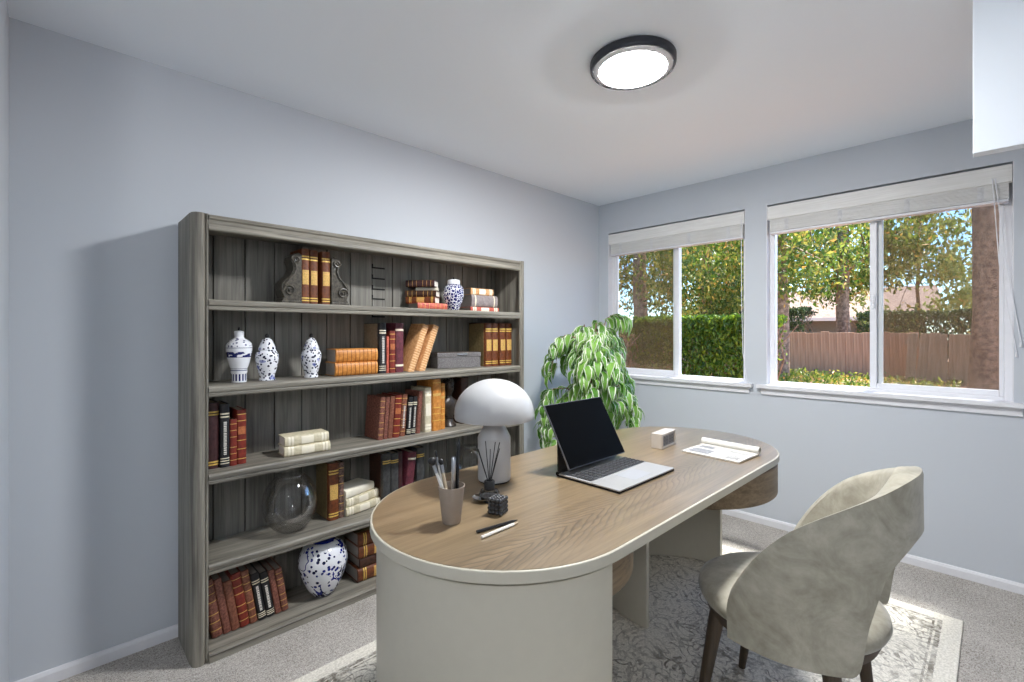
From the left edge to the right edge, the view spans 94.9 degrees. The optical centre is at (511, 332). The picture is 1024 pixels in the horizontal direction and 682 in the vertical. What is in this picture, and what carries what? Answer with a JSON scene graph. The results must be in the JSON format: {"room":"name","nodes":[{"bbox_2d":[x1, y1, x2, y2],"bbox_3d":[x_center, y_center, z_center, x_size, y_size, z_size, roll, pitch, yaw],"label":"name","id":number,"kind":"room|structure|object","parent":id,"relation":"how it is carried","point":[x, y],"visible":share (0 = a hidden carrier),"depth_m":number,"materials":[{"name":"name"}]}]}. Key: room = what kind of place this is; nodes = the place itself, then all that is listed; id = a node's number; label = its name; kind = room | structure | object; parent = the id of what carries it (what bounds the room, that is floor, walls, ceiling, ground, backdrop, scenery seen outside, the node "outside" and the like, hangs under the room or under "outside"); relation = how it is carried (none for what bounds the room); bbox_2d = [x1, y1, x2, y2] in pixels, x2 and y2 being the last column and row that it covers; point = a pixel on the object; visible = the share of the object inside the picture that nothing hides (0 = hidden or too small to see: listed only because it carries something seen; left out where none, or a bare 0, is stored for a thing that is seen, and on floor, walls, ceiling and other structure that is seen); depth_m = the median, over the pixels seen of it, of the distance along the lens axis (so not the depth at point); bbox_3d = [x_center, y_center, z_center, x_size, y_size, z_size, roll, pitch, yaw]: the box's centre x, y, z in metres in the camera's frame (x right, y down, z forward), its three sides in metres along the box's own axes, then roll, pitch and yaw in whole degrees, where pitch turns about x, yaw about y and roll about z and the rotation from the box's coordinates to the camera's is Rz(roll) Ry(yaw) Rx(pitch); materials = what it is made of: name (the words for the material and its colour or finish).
{"room":"office","nodes":[
{"label":"office","id":0,"kind":"room"},
{"bbox_2d":[0,0,8,681],"bbox_3d":[-1.474,0.088,1.275,0.100,2.440,1.044,0,0,-44],"label":"wall","id":1,"kind":"structure","parent":0,"point":[4,16],"depth_m":1.53,"materials":[{"name":"grey paint"}]},
{"bbox_2d":[9,17,598,681],"bbox_3d":[-0.541,0.088,2.980,3.815,2.440,0.100,0,0,-44],"label":"wall","id":2,"kind":"structure","parent":0,"point":[110,150],"depth_m":1.92,"materials":[{"name":"grey paint"}]},
{"bbox_2d":[15,624,177,681],"bbox_3d":[-0.510,1.282,2.933,3.595,0.052,0.012,0,0,-44],"label":"baseboard","id":3,"kind":"structure","parent":2,"relation":"attached to","point":[83,664],"depth_m":1.85,"materials":[{"name":"white paint"}]},
{"bbox_2d":[7,0,972,205],"bbox_3d":[0.238,-1.172,1.008,5.447,0.080,4.014,0,0,-44],"label":"ceiling","id":4,"kind":"structure","parent":0,"point":[507,88],"depth_m":2.00,"materials":[{"name":"white paint"}]},
{"bbox_2d":[590,35,676,89],"bbox_3d":[0.501,-1.107,1.955,0.348,0.051,0.348,0,0,-44],"label":"ceiling light","id":5,"kind":"object","parent":4,"relation":"attached to","point":[641,61],"visible":1,"depth_m":1.89,"materials":[{"name":"grey"}]},
{"bbox_2d":[599,51,666,87],"bbox_3d":[0.501,-1.089,1.955,0.274,0.017,0.274,0,0,-44],"label":"diffuser","id":6,"kind":"object","parent":5,"relation":"attached to","point":[620,69],"depth_m":1.93,"materials":[{"name":"white plastic"}]},
{"bbox_2d":[58,514,1023,681],"bbox_3d":[0.238,1.338,1.008,5.447,0.060,4.014,0,0,-44],"label":"floor","id":7,"kind":"structure","parent":0,"point":[992,642],"depth_m":2.00,"materials":[{"name":"carpet"}]},
{"bbox_2d":[178,212,523,667],"bbox_3d":[-0.670,0.417,2.565,1.857,1.782,0.288,0,0,-44],"label":"bookcase","id":8,"kind":"object","parent":7,"relation":"on","point":[264,506],"visible":0.62,"depth_m":2.23,"materials":[{"name":"grey wood"}]},
{"bbox_2d":[208,399,218,468],"bbox_3d":[-1.296,0.426,2.003,0.048,0.272,0.165,0,0,-44],"label":"book","id":9,"kind":"object","parent":8,"relation":"on","point":[213,406],"visible":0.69,"depth_m":1.95,"materials":[{"name":"red leather"}]},
{"bbox_2d":[208,576,222,638],"bbox_3d":[-1.294,1.141,2.001,0.076,0.248,0.168,0,0,-44],"label":"book","id":10,"kind":"object","parent":8,"relation":"on","point":[214,623],"visible":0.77,"depth_m":1.94,"materials":[{"name":"red leather"}]},
{"bbox_2d":[210,573,230,633],"bbox_3d":[-1.270,1.144,2.027,0.067,0.242,0.166,0,0,-44],"label":"book","id":11,"kind":"object","parent":8,"relation":"on","point":[217,582],"visible":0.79,"depth_m":1.97,"materials":[{"name":"red leather"}]},
{"bbox_2d":[217,400,228,467],"bbox_3d":[-1.257,0.430,2.026,0.034,0.263,0.163,0,0,-44],"label":"book","id":12,"kind":"object","parent":8,"relation":"on","point":[223,406],"visible":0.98,"depth_m":1.97,"materials":[{"name":"black fabric"}]},
{"bbox_2d":[218,571,239,630],"bbox_3d":[-1.245,1.155,2.050,0.065,0.220,0.166,0,0,-44],"label":"book","id":13,"kind":"object","parent":8,"relation":"on","point":[226,581],"visible":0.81,"depth_m":1.99,"materials":[{"name":"orange leather"}]},
{"bbox_2d":[229,415,236,465],"bbox_3d":[-1.228,0.464,2.041,0.026,0.196,0.142,0,0,-44],"label":"book","id":14,"kind":"object","parent":8,"relation":"on","point":[232,421],"visible":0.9,"depth_m":1.99,"materials":[{"name":"red leather"}]},
{"bbox_2d":[225,567,249,627],"bbox_3d":[-1.220,1.144,2.073,0.073,0.243,0.168,0,0,-44],"label":"book","id":15,"kind":"object","parent":8,"relation":"on","point":[234,574],"visible":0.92,"depth_m":2.01,"materials":[{"name":"red leather"}]},
{"bbox_2d":[229,405,245,463],"bbox_3d":[-1.212,0.446,2.073,0.036,0.232,0.153,0,0,-44],"label":"book","id":16,"kind":"object","parent":8,"relation":"on","point":[237,412],"visible":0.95,"depth_m":2.02,"materials":[{"name":"red leather"}]},
{"bbox_2d":[225,327,251,382],"bbox_3d":[-1.188,0.093,2.047,0.102,0.240,0.102,0,0,-16],"label":"vase","id":17,"kind":"object","parent":8,"relation":"on","point":[238,349],"visible":1,"depth_m":2.02,"materials":[{"name":"ceramic"}]},
{"bbox_2d":[237,565,256,623],"bbox_3d":[-1.196,1.144,2.097,0.067,0.242,0.167,0,0,-44],"label":"book","id":18,"kind":"object","parent":8,"relation":"on","point":[243,569],"visible":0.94,"depth_m":2.04,"materials":[{"name":"orange leather"}]},
{"bbox_2d":[245,563,265,619],"bbox_3d":[-1.169,1.158,2.123,0.064,0.214,0.168,0,0,-44],"label":"book","id":19,"kind":"object","parent":8,"relation":"on","point":[253,573],"visible":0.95,"depth_m":2.07,"materials":[{"name":"black fabric"}]},
{"bbox_2d":[251,561,274,616],"bbox_3d":[-1.144,1.161,2.148,0.063,0.208,0.168,0,0,-44],"label":"book","id":20,"kind":"object","parent":8,"relation":"on","point":[263,575],"visible":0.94,"depth_m":2.09,"materials":[{"name":"black fabric"}]},
{"bbox_2d":[255,333,278,380],"bbox_3d":[-1.111,0.107,2.132,0.096,0.211,0.096,0,0,-44],"label":"vase","id":21,"kind":"object","parent":8,"relation":"on","point":[266,357],"visible":1,"depth_m":2.10,"materials":[{"name":"ceramic"}]},
{"bbox_2d":[258,559,280,613],"bbox_3d":[-1.122,1.162,2.171,0.055,0.206,0.165,0,0,-44],"label":"book","id":22,"kind":"object","parent":8,"relation":"on","point":[272,581],"visible":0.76,"depth_m":2.11,"materials":[{"name":"red leather"}]},
{"bbox_2d":[265,557,287,610],"bbox_3d":[-1.100,1.164,2.191,0.059,0.202,0.167,0,0,-44],"label":"book","id":23,"kind":"object","parent":8,"relation":"on","point":[277,568],"visible":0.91,"depth_m":2.13,"materials":[{"name":"red leather"}]},
{"bbox_2d":[274,253,301,302],"bbox_3d":[-1.049,-0.254,2.202,0.090,0.240,0.114,0,0,-44],"label":"bookend","id":24,"kind":"object","parent":8,"relation":"on","point":[288,289],"visible":0.91,"depth_m":2.18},
{"bbox_2d":[290,249,308,303],"bbox_3d":[-1.025,-0.266,2.272,0.037,0.262,0.153,0,0,-44],"label":"book","id":25,"kind":"object","parent":8,"relation":"on","point":[304,252],"visible":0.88,"depth_m":2.22,"materials":[{"name":"brown leather"}]},
{"bbox_2d":[278,440,329,456],"bbox_3d":[-0.982,0.540,2.225,0.205,0.044,0.110,0,0,-41],"label":"book","id":26,"kind":"object","parent":8,"relation":"on","point":[325,445],"visible":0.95,"depth_m":2.18,"materials":[{"name":"beige fabric"}]},
{"bbox_2d":[278,428,328,446],"bbox_3d":[-0.986,0.495,2.226,0.198,0.044,0.104,0,0,-42],"label":"book","id":27,"kind":"object","parent":26,"relation":"on","point":[315,435],"visible":1,"depth_m":2.19,"materials":[{"name":"beige fabric"}]},
{"bbox_2d":[301,333,320,377],"bbox_3d":[-0.970,0.107,2.272,0.091,0.211,0.091,0,0,-29],"label":"vase","id":28,"kind":"object","parent":8,"relation":"on","point":[311,354],"visible":1,"depth_m":2.24,"materials":[{"name":"ceramic"}]},
{"bbox_2d":[309,250,317,303],"bbox_3d":[-0.997,-0.265,2.299,0.037,0.260,0.153,0,0,-44],"label":"book","id":29,"kind":"object","parent":8,"relation":"on","point":[313,254],"visible":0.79,"depth_m":2.24,"materials":[{"name":"brown leather"}]},
{"bbox_2d":[298,537,347,596],"bbox_3d":[-0.925,1.123,2.303,0.226,0.288,0.226,0,0,-44],"label":"vase","id":30,"kind":"object","parent":8,"relation":"on","point":[321,565],"visible":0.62,"depth_m":2.23,"materials":[{"name":"ceramic"}]},
{"bbox_2d":[318,251,329,303],"bbox_3d":[-0.955,-0.265,2.340,0.041,0.260,0.154,0,0,-44],"label":"book","id":31,"kind":"object","parent":8,"relation":"on","point":[323,257],"visible":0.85,"depth_m":2.29,"materials":[{"name":"brown leather"}]},
{"bbox_2d":[316,461,338,520],"bbox_3d":[-0.931,0.782,2.372,0.051,0.280,0.160,0,0,-44],"label":"book","id":32,"kind":"object","parent":8,"relation":"on","point":[327,474],"visible":0.94,"depth_m":2.33,"materials":[{"name":"brown leather"}]},
{"bbox_2d":[330,257,348,304],"bbox_3d":[-0.883,-0.254,2.363,0.090,0.240,0.114,0,0,-44],"label":"bookend","id":33,"kind":"object","parent":8,"relation":"on","point":[339,291],"visible":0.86,"depth_m":2.31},
{"bbox_2d":[336,460,343,517],"bbox_3d":[-0.903,0.784,2.401,0.026,0.275,0.152,0,0,-44],"label":"book","id":34,"kind":"object","parent":8,"relation":"on","point":[341,463],"visible":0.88,"depth_m":2.35,"materials":[{"name":"paper"}]},
{"bbox_2d":[325,361,377,375],"bbox_3d":[-0.826,0.180,2.424,0.225,0.066,0.133,0,0,-44],"label":"book","id":35,"kind":"object","parent":8,"relation":"on","point":[365,367],"visible":0.99,"depth_m":2.37,"materials":[{"name":"orange leather"}]},
{"bbox_2d":[326,348,377,362],"bbox_3d":[-0.824,0.113,2.428,0.222,0.066,0.123,0,0,-44],"label":"book","id":36,"kind":"object","parent":35,"relation":"on","point":[339,355],"visible":1,"depth_m":2.38,"materials":[{"name":"orange leather"}]},
{"bbox_2d":[344,559,375,582],"bbox_3d":[-0.756,1.234,2.516,0.225,0.066,0.178,0,0,-44],"label":"book","id":37,"kind":"object","parent":8,"relation":"on","point":[369,571],"visible":0.44,"depth_m":2.42,"materials":[{"name":"brown leather"}]},
{"bbox_2d":[347,551,375,568],"bbox_3d":[-0.753,1.175,2.524,0.215,0.050,0.169,0,0,-44],"label":"book","id":38,"kind":"object","parent":37,"relation":"on","point":[360,563],"visible":0.33,"depth_m":2.43,"materials":[{"name":"brown leather"}]},
{"bbox_2d":[344,537,375,558],"bbox_3d":[-0.753,1.119,2.516,0.220,0.062,0.172,0,0,-44],"label":"book","id":39,"kind":"object","parent":38,"relation":"on","point":[366,550],"visible":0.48,"depth_m":2.42,"materials":[{"name":"brown leather"}]},
{"bbox_2d":[344,526,372,546],"bbox_3d":[-0.758,1.056,2.517,0.215,0.063,0.172,0,0,-44],"label":"book","id":40,"kind":"object","parent":39,"relation":"on","point":[360,537],"visible":0.32,"depth_m":2.42,"materials":[{"name":"brown leather"}]},
{"bbox_2d":[344,496,380,516],"bbox_3d":[-0.811,0.901,2.474,0.124,0.042,0.215,0,0,37],"label":"book","id":41,"kind":"object","parent":8,"relation":"on","point":[373,502],"visible":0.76,"depth_m":2.43,"materials":[{"name":"beige fabric"}]},
{"bbox_2d":[344,487,378,507],"bbox_3d":[-0.822,0.858,2.478,0.124,0.042,0.212,0,0,33],"label":"book","id":42,"kind":"object","parent":41,"relation":"on","point":[372,493],"visible":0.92,"depth_m":2.44,"materials":[{"name":"beige fabric"}]},
{"bbox_2d":[344,478,373,499],"bbox_3d":[-0.839,0.816,2.469,0.123,0.042,0.190,0,0,29],"label":"book","id":43,"kind":"object","parent":42,"relation":"on","point":[354,487],"visible":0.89,"depth_m":2.46,"materials":[{"name":"white paper"}]},
{"bbox_2d":[364,323,385,372],"bbox_3d":[-0.742,0.080,2.549,0.041,0.266,0.174,0,0,-44],"label":"book","id":44,"kind":"object","parent":8,"relation":"on","point":[374,333],"visible":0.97,"depth_m":2.49,"materials":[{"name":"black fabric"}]},
{"bbox_2d":[365,394,385,439],"bbox_3d":[-0.735,0.450,2.527,0.046,0.227,0.152,0,0,-44],"label":"book","id":45,"kind":"object","parent":8,"relation":"on","point":[375,410],"visible":1,"depth_m":2.50,"materials":[{"name":"red leather"}]},
{"bbox_2d":[369,451,390,499],"bbox_3d":[-0.720,0.784,2.567,0.047,0.275,0.155,0,0,-44],"label":"book","id":46,"kind":"object","parent":8,"relation":"on","point":[379,463],"visible":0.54,"depth_m":2.52,"materials":[{"name":"grey fabric"}]},
{"bbox_2d":[386,331,394,372],"bbox_3d":[-0.691,0.101,2.576,0.034,0.225,0.153,0,0,-44],"label":"book","id":47,"kind":"object","parent":8,"relation":"on","point":[391,334],"visible":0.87,"depth_m":2.52,"materials":[{"name":"red leather"}]},
{"bbox_2d":[382,392,401,437],"bbox_3d":[-0.668,0.449,2.591,0.058,0.230,0.154,0,0,-44],"label":"book","id":48,"kind":"object","parent":8,"relation":"on","point":[398,398],"visible":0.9,"depth_m":2.54,"materials":[{"name":"red leather"}]},
{"bbox_2d":[386,450,397,492],"bbox_3d":[-0.685,0.787,2.601,0.046,0.270,0.155,0,0,-44],"label":"book","id":49,"kind":"object","parent":8,"relation":"on","point":[393,454],"visible":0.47,"depth_m":2.54,"materials":[{"name":"grey fabric"}]},
{"bbox_2d":[386,323,402,371],"bbox_3d":[-0.664,0.080,2.611,0.050,0.267,0.165,0,0,-44],"label":"book","id":50,"kind":"object","parent":8,"relation":"on","point":[397,327],"visible":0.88,"depth_m":2.55,"materials":[{"name":"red leather"}]},
{"bbox_2d":[398,448,415,486],"bbox_3d":[-0.613,0.793,2.660,0.082,0.266,0.156,0,0,-44],"label":"book","id":51,"kind":"object","parent":8,"relation":"on","point":[408,456],"visible":0.48,"depth_m":2.61,"materials":[{"name":"red leather"}]},
{"bbox_2d":[404,445,423,482],"bbox_3d":[-0.567,0.786,2.716,0.050,0.272,0.156,0,0,-44],"label":"book","id":52,"kind":"object","parent":8,"relation":"on","point":[419,463],"visible":0.48,"depth_m":2.66,"materials":[{"name":"grey fabric"}]},
{"bbox_2d":[405,389,422,433],"bbox_3d":[-0.569,0.444,2.690,0.043,0.237,0.150,0,0,-44],"label":"book","id":53,"kind":"object","parent":8,"relation":"on","point":[419,394],"visible":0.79,"depth_m":2.64,"materials":[{"name":"red leather"}]},
{"bbox_2d":[403,324,428,371],"bbox_3d":[-0.568,0.087,2.685,0.139,0.280,0.134,0,0,-44],"label":"book","id":54,"kind":"object","parent":8,"relation":"on","point":[416,335],"visible":0.97,"depth_m":2.65,"materials":[{"name":"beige leather"}]},
{"bbox_2d":[411,385,430,431],"bbox_3d":[-0.527,0.436,2.728,0.044,0.252,0.154,0,0,-44],"label":"book","id":55,"kind":"object","parent":8,"relation":"on","point":[425,426],"visible":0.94,"depth_m":2.67,"materials":[{"name":"beige paper"}]},
{"bbox_2d":[415,324,438,370],"bbox_3d":[-0.518,0.088,2.740,0.138,0.276,0.134,0,0,-44],"label":"book","id":56,"kind":"object","parent":8,"relation":"on","point":[432,330],"visible":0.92,"depth_m":2.69,"materials":[{"name":"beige leather"}]},
{"bbox_2d":[417,379,440,430],"bbox_3d":[-0.489,0.414,2.770,0.056,0.296,0.176,0,0,-44],"label":"book","id":57,"kind":"object","parent":8,"relation":"on","point":[435,384],"visible":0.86,"depth_m":2.70,"materials":[{"name":"orange leather"}]},
{"bbox_2d":[443,378,456,426],"bbox_3d":[-0.383,0.416,2.850,0.094,0.291,0.100,0,0,5],"label":"bust","id":58,"kind":"object","parent":8,"relation":"on","point":[450,402],"visible":0.84,"depth_m":2.82,"materials":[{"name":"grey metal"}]},
{"bbox_2d":[443,277,463,309],"bbox_3d":[-0.351,-0.236,2.832,0.126,0.202,0.126,0,0,-44],"label":"vase","id":59,"kind":"object","parent":8,"relation":"on","point":[453,292],"visible":0.91,"depth_m":2.79,"materials":[{"name":"ceramic"}]},
{"bbox_2d":[430,351,480,368],"bbox_3d":[-0.348,0.165,2.915,0.290,0.096,0.131,0,0,-30],"label":"storage box","id":60,"kind":"object","parent":8,"relation":"on","point":[452,359],"visible":0.97,"depth_m":2.86,"materials":[{"name":"grey fabric"}]},
{"bbox_2d":[452,377,468,423],"bbox_3d":[-0.331,0.419,2.966,0.060,0.285,0.126,0,0,-44],"label":"book","id":61,"kind":"object","parent":8,"relation":"on","point":[460,383],"visible":0.42,"depth_m":2.92,"materials":[{"name":"brown leather"}]},
{"bbox_2d":[459,307,498,311],"bbox_3d":[-0.218,-0.149,3.030,0.235,0.028,0.142,0,0,-44],"label":"book","id":62,"kind":"object","parent":8,"relation":"on","point":[460,308],"visible":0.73,"depth_m":2.96,"materials":[{"name":"leather"}]},
{"bbox_2d":[460,295,497,307],"bbox_3d":[-0.220,-0.201,3.023,0.215,0.074,0.149,0,0,-44],"label":"book","id":63,"kind":"object","parent":62,"relation":"on","point":[468,300],"visible":0.9,"depth_m":2.96,"materials":[{"name":"grey paper"}]},
{"bbox_2d":[469,323,491,366],"bbox_3d":[-0.205,0.075,3.054,0.051,0.276,0.175,0,0,-44],"label":"book","id":64,"kind":"object","parent":8,"relation":"on","point":[480,340],"visible":0.97,"depth_m":3.01,"materials":[{"name":"brown leather"}]},
{"bbox_2d":[491,323,497,365],"bbox_3d":[-0.166,0.075,3.092,0.050,0.276,0.175,0,0,-44],"label":"book","id":65,"kind":"object","parent":8,"relation":"on","point":[494,334],"visible":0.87,"depth_m":3.02,"materials":[{"name":"brown leather"}]},
{"bbox_2d":[498,323,504,365],"bbox_3d":[-0.117,0.075,3.140,0.050,0.276,0.175,0,0,-44],"label":"book","id":66,"kind":"object","parent":8,"relation":"on","point":[501,326],"visible":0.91,"depth_m":3.07,"materials":[{"name":"brown leather"}]},
{"bbox_2d":[505,323,511,364],"bbox_3d":[-0.077,0.075,3.179,0.050,0.276,0.175,0,0,-44],"label":"book","id":67,"kind":"object","parent":8,"relation":"on","point":[508,329],"visible":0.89,"depth_m":3.11,"materials":[{"name":"brown leather"}]},
{"bbox_2d":[533,313,644,448],"bbox_3d":[0.546,0.585,3.292,0.679,1.445,0.716,0,0,41],"label":"potted plant","id":68,"kind":"object","parent":7,"relation":"on","point":[594,358],"visible":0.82,"depth_m":3.19,"materials":[{"name":"green plant"}]},
{"bbox_2d":[292,545,962,681],"bbox_3d":[0.546,1.303,1.877,2.480,0.009,1.730,0,0,-44],"label":"area rug","id":69,"kind":"object","parent":7,"relation":"on","point":[924,645],"visible":0.43,"depth_m":1.92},
{"bbox_2d":[370,427,778,681],"bbox_3d":[0.422,0.922,1.924,2.060,0.748,0.836,0,0,-44],"label":"desk","id":70,"kind":"object","parent":69,"relation":"on","point":[533,599],"visible":0.82,"depth_m":1.24,"materials":[{"name":"paint"}]},
{"bbox_2d":[438,481,464,525],"bbox_3d":[-0.175,0.494,1.361,0.077,0.107,0.077,0,0,-44],"label":"pencil cup","id":71,"kind":"object","parent":70,"relation":"on","point":[451,500],"visible":0.91,"depth_m":1.33,"materials":[{"name":"beige ceramic"}]},
{"bbox_2d":[472,494,485,501],"bbox_3d":[-0.097,0.541,1.534,0.064,0.014,0.064,0,0,-44],"label":"dish","id":72,"kind":"object","parent":70,"relation":"on","point":[476,496],"visible":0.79,"depth_m":1.53,"materials":[{"name":"silver metal"}]},
{"bbox_2d":[476,441,499,502],"bbox_3d":[-0.077,0.452,1.539,0.074,0.191,0.074,0,0,-9],"label":"reed diffuser","id":73,"kind":"object","parent":72,"relation":"on","point":[489,483],"visible":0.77,"depth_m":1.54,"materials":[{"name":"black glass"}]},
{"bbox_2d":[479,487,499,502],"bbox_3d":[-0.074,0.527,1.542,0.068,0.040,0.068,0,0,-44],"label":"bottle","id":74,"kind":"object","parent":73,"relation":"on","point":[484,496],"depth_m":1.54,"materials":[{"name":"glass"}]},
{"bbox_2d":[454,379,533,484],"bbox_3d":[-0.066,0.359,1.748,0.295,0.377,0.295,0,0,-44],"label":"table lamp","id":75,"kind":"object","parent":70,"relation":"on","point":[492,404],"visible":0.98,"depth_m":1.68,"materials":[{"name":"grey ceramic"}]},
{"bbox_2d":[487,493,507,515],"bbox_3d":[-0.043,0.520,1.430,0.051,0.055,0.051,0,0,26],"label":"candle","id":76,"kind":"object","parent":70,"relation":"on","point":[497,504],"visible":1,"depth_m":1.41,"materials":[{"name":"grey wax"}]},
{"bbox_2d":[543,397,673,493],"bbox_3d":[0.380,0.417,1.860,0.390,0.260,0.358,0,0,-44],"label":"laptop","id":77,"kind":"object","parent":70,"relation":"on","point":[589,445],"visible":1,"depth_m":1.87,"materials":[{"name":"metal"}]},
{"bbox_2d":[651,428,675,449],"bbox_3d":[0.736,0.512,2.281,0.056,0.071,0.160,0,0,41],"label":"desk clock","id":78,"kind":"object","parent":70,"relation":"on","point":[664,438],"visible":1,"depth_m":2.24,"materials":[{"name":"grey"}]},
{"bbox_2d":[682,437,760,462],"bbox_3d":[0.949,0.526,2.137,0.215,0.042,0.266,0,0,-40],"label":"magazine","id":79,"kind":"object","parent":70,"relation":"on","point":[730,451],"visible":1,"depth_m":2.14,"materials":[{"name":"paper"}]},
{"bbox_2d":[698,466,923,681],"bbox_3d":[0.922,0.841,1.512,0.654,0.919,0.608,0,0,-44],"label":"barrel chair","id":80,"kind":"object","parent":69,"relation":"on","point":[813,600],"visible":1,"depth_m":1.24,"materials":[{"name":"beige fabric"}]},
{"bbox_2d":[698,552,892,654],"bbox_3d":[0.898,0.847,1.536,0.532,0.078,0.540,0,0,-44],"label":"seat cushion","id":81,"kind":"object","parent":80,"relation":"on","point":[716,578],"depth_m":1.49,"materials":[{"name":"beige fabric"}]},
{"bbox_2d":[599,119,1023,583],"bbox_3d":[2.182,0.088,2.829,0.120,2.440,3.914,0,0,-44],"label":"wall","id":82,"kind":"structure","parent":0,"point":[972,464],"depth_m":2.83,"materials":[{"name":"grey paint"}]},
{"bbox_2d":[608,234,752,392],"bbox_3d":[1.268,-0.226,3.737,0.159,1.289,1.251,0,0,-44],"label":"window","id":83,"kind":"structure","parent":82,"relation":"in","point":[673,378],"depth_m":3.74,"materials":[{"name":"white plastic"}]},
{"bbox_2d":[609,211,747,382],"bbox_3d":[1.269,-0.248,3.721,0.076,1.220,1.154,0,0,-44],"label":"window blind","id":84,"kind":"object","parent":83,"relation":"attached to","point":[727,227],"visible":0.93,"depth_m":3.63,"materials":[{"name":"white fabric"}]},
{"bbox_2d":[722,509,1023,594],"bbox_3d":[2.104,1.282,2.815,0.012,0.052,3.802,0,0,-44],"label":"baseboard","id":85,"kind":"structure","parent":82,"relation":"attached to","point":[1008,585],"depth_m":2.57,"materials":[{"name":"white paint"}]},
{"bbox_2d":[756,161,1023,416],"bbox_3d":[2.163,-0.226,2.817,0.159,1.289,1.264,0,0,-44],"label":"window","id":86,"kind":"structure","parent":82,"relation":"in","point":[1001,401],"depth_m":2.79,"materials":[{"name":"white plastic"}]},
{"bbox_2d":[767,164,1021,356],"bbox_3d":[2.166,-0.368,2.796,0.080,0.980,1.176,0,0,-44],"label":"window blind","id":87,"kind":"object","parent":86,"relation":"attached to","point":[987,186],"visible":1,"depth_m":2.69,"materials":[{"name":"white fabric"}]},
{"bbox_3d":[1.559,0.088,-0.437,5.327,2.440,0.100,0,0,-44],"label":"wall","id":88,"kind":"structure","parent":0,"visible":0},
{"bbox_2d":[973,0,1023,156],"bbox_3d":[1.977,-0.852,1.016,0.050,0.560,1.400,0,0,-44],"label":"trim","id":89,"kind":"structure","parent":88,"relation":"attached to","point":[998,25],"depth_m":1.46,"materials":[{"name":"white paint"}]},
{"label":"outside","id":90,"kind":"structure","parent":0,"visible":0},
{"bbox_2d":[626,359,966,387],"bbox_3d":[22.998,1.088,36.313,76.393,0.300,100.000,0,0,-44],"label":"ground","id":91,"kind":"structure","parent":90,"point":[948,359],"depth_m":9.09,"materials":[{"name":"soil"}]},
{"bbox_2d":[619,329,647,368],"bbox_3d":[1.276,0.408,8.150,1.283,1.138,2.446,0,0,-44],"label":"shrub","id":92,"kind":"object","parent":91,"relation":"on","point":[630,342],"visible":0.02,"depth_m":7.69,"materials":[{"name":"green plant"}]},
{"bbox_2d":[619,243,742,368],"bbox_3d":[3.020,-2.017,10.098,3.654,6.116,3.346,0,0,31],"label":"tree","id":93,"kind":"object","parent":91,"relation":"on","point":[640,279],"visible":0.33,"depth_m":9.56,"materials":[{"name":"green plant"}]},
{"bbox_2d":[631,312,797,380],"bbox_3d":[2.981,0.331,7.258,1.313,1.287,2.420,0,0,-44],"label":"hedge","id":94,"kind":"object","parent":91,"relation":"on","point":[709,332],"visible":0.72,"depth_m":6.79,"materials":[{"name":"green plant"}]},
{"bbox_2d":[646,234,808,315],"bbox_3d":[5.653,-1.769,13.319,4.587,5.621,4.613,0,0,-26],"label":"tree","id":95,"kind":"object","parent":91,"relation":"on","point":[719,306],"visible":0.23,"depth_m":12.63,"materials":[{"name":"green plant"}]},
{"bbox_2d":[620,332,918,379],"bbox_3d":[5.572,0.503,11.870,0.180,1.070,7.150,0,0,-44],"label":"fence","id":96,"kind":"object","parent":91,"relation":"on","point":[826,351],"visible":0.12,"depth_m":10.14,"materials":[{"name":"brown wood"}]},
{"bbox_2d":[732,306,816,332],"bbox_3d":[6.982,0.125,12.617,1.287,1.679,2.058,0,0,-44],"label":"shrub","id":97,"kind":"object","parent":91,"relation":"on","point":[798,311],"visible":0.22,"depth_m":11.79,"materials":[{"name":"green plant"}]},
{"bbox_2d":[694,222,869,377],"bbox_3d":[5.633,-1.763,9.873,3.673,5.625,3.660,0,0,33],"label":"tree","id":98,"kind":"object","parent":91,"relation":"on","point":[786,270],"visible":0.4,"depth_m":9.56,"materials":[{"name":"green plant"}]},
{"bbox_2d":[703,367,963,387],"bbox_3d":[5.747,0.843,9.224,2.761,0.273,4.470,0,0,-44],"label":"ground cover","id":99,"kind":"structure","parent":91,"relation":"on","point":[815,378],"depth_m":8.63,"materials":[{"name":"green plant"}]},
{"bbox_2d":[789,285,942,332],"bbox_3d":[14.521,-0.562,23.044,9.500,3.000,7.450,0,0,39],"label":"house","id":100,"kind":"structure","parent":91,"relation":"on","point":[824,320],"depth_m":19.95,"materials":[{"name":"beige paint"}]},
{"bbox_2d":[787,213,959,332],"bbox_3d":[9.229,-1.613,12.822,4.149,5.337,3.758,0,0,29],"label":"tree","id":101,"kind":"object","parent":91,"relation":"on","point":[908,244],"visible":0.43,"depth_m":12.49,"materials":[{"name":"green plant"}]},
{"bbox_2d":[811,208,971,339],"bbox_3d":[11.902,-2.155,13.837,5.300,6.387,4.641,0,0,39],"label":"tree","id":102,"kind":"object","parent":91,"relation":"on","point":[948,269],"visible":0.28,"depth_m":13.04,"materials":[{"name":"green plant"}]},
{"bbox_2d":[844,308,971,358],"bbox_3d":[8.951,0.214,10.300,1.296,1.518,2.642,0,0,-44],"label":"shrub","id":103,"kind":"object","parent":91,"relation":"on","point":[893,318],"visible":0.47,"depth_m":9.96,"materials":[{"name":"green plant"}]},
{"bbox_2d":[905,333,970,385],"bbox_3d":[8.785,0.515,7.706,0.180,1.046,3.600,0,0,-44],"label":"fence","id":104,"kind":"object","parent":91,"relation":"on","point":[933,362],"visible":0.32,"depth_m":8.60,"materials":[{"name":"brown wood"}]},
{"bbox_2d":[967,205,998,389],"bbox_3d":[7.355,-3.012,7.189,0.584,8.105,0.584,0,0,-44],"label":"tree","id":105,"kind":"object","parent":91,"relation":"on","point":[983,369],"visible":0.24,"depth_m":7.10,"materials":[{"name":"brown plant"}]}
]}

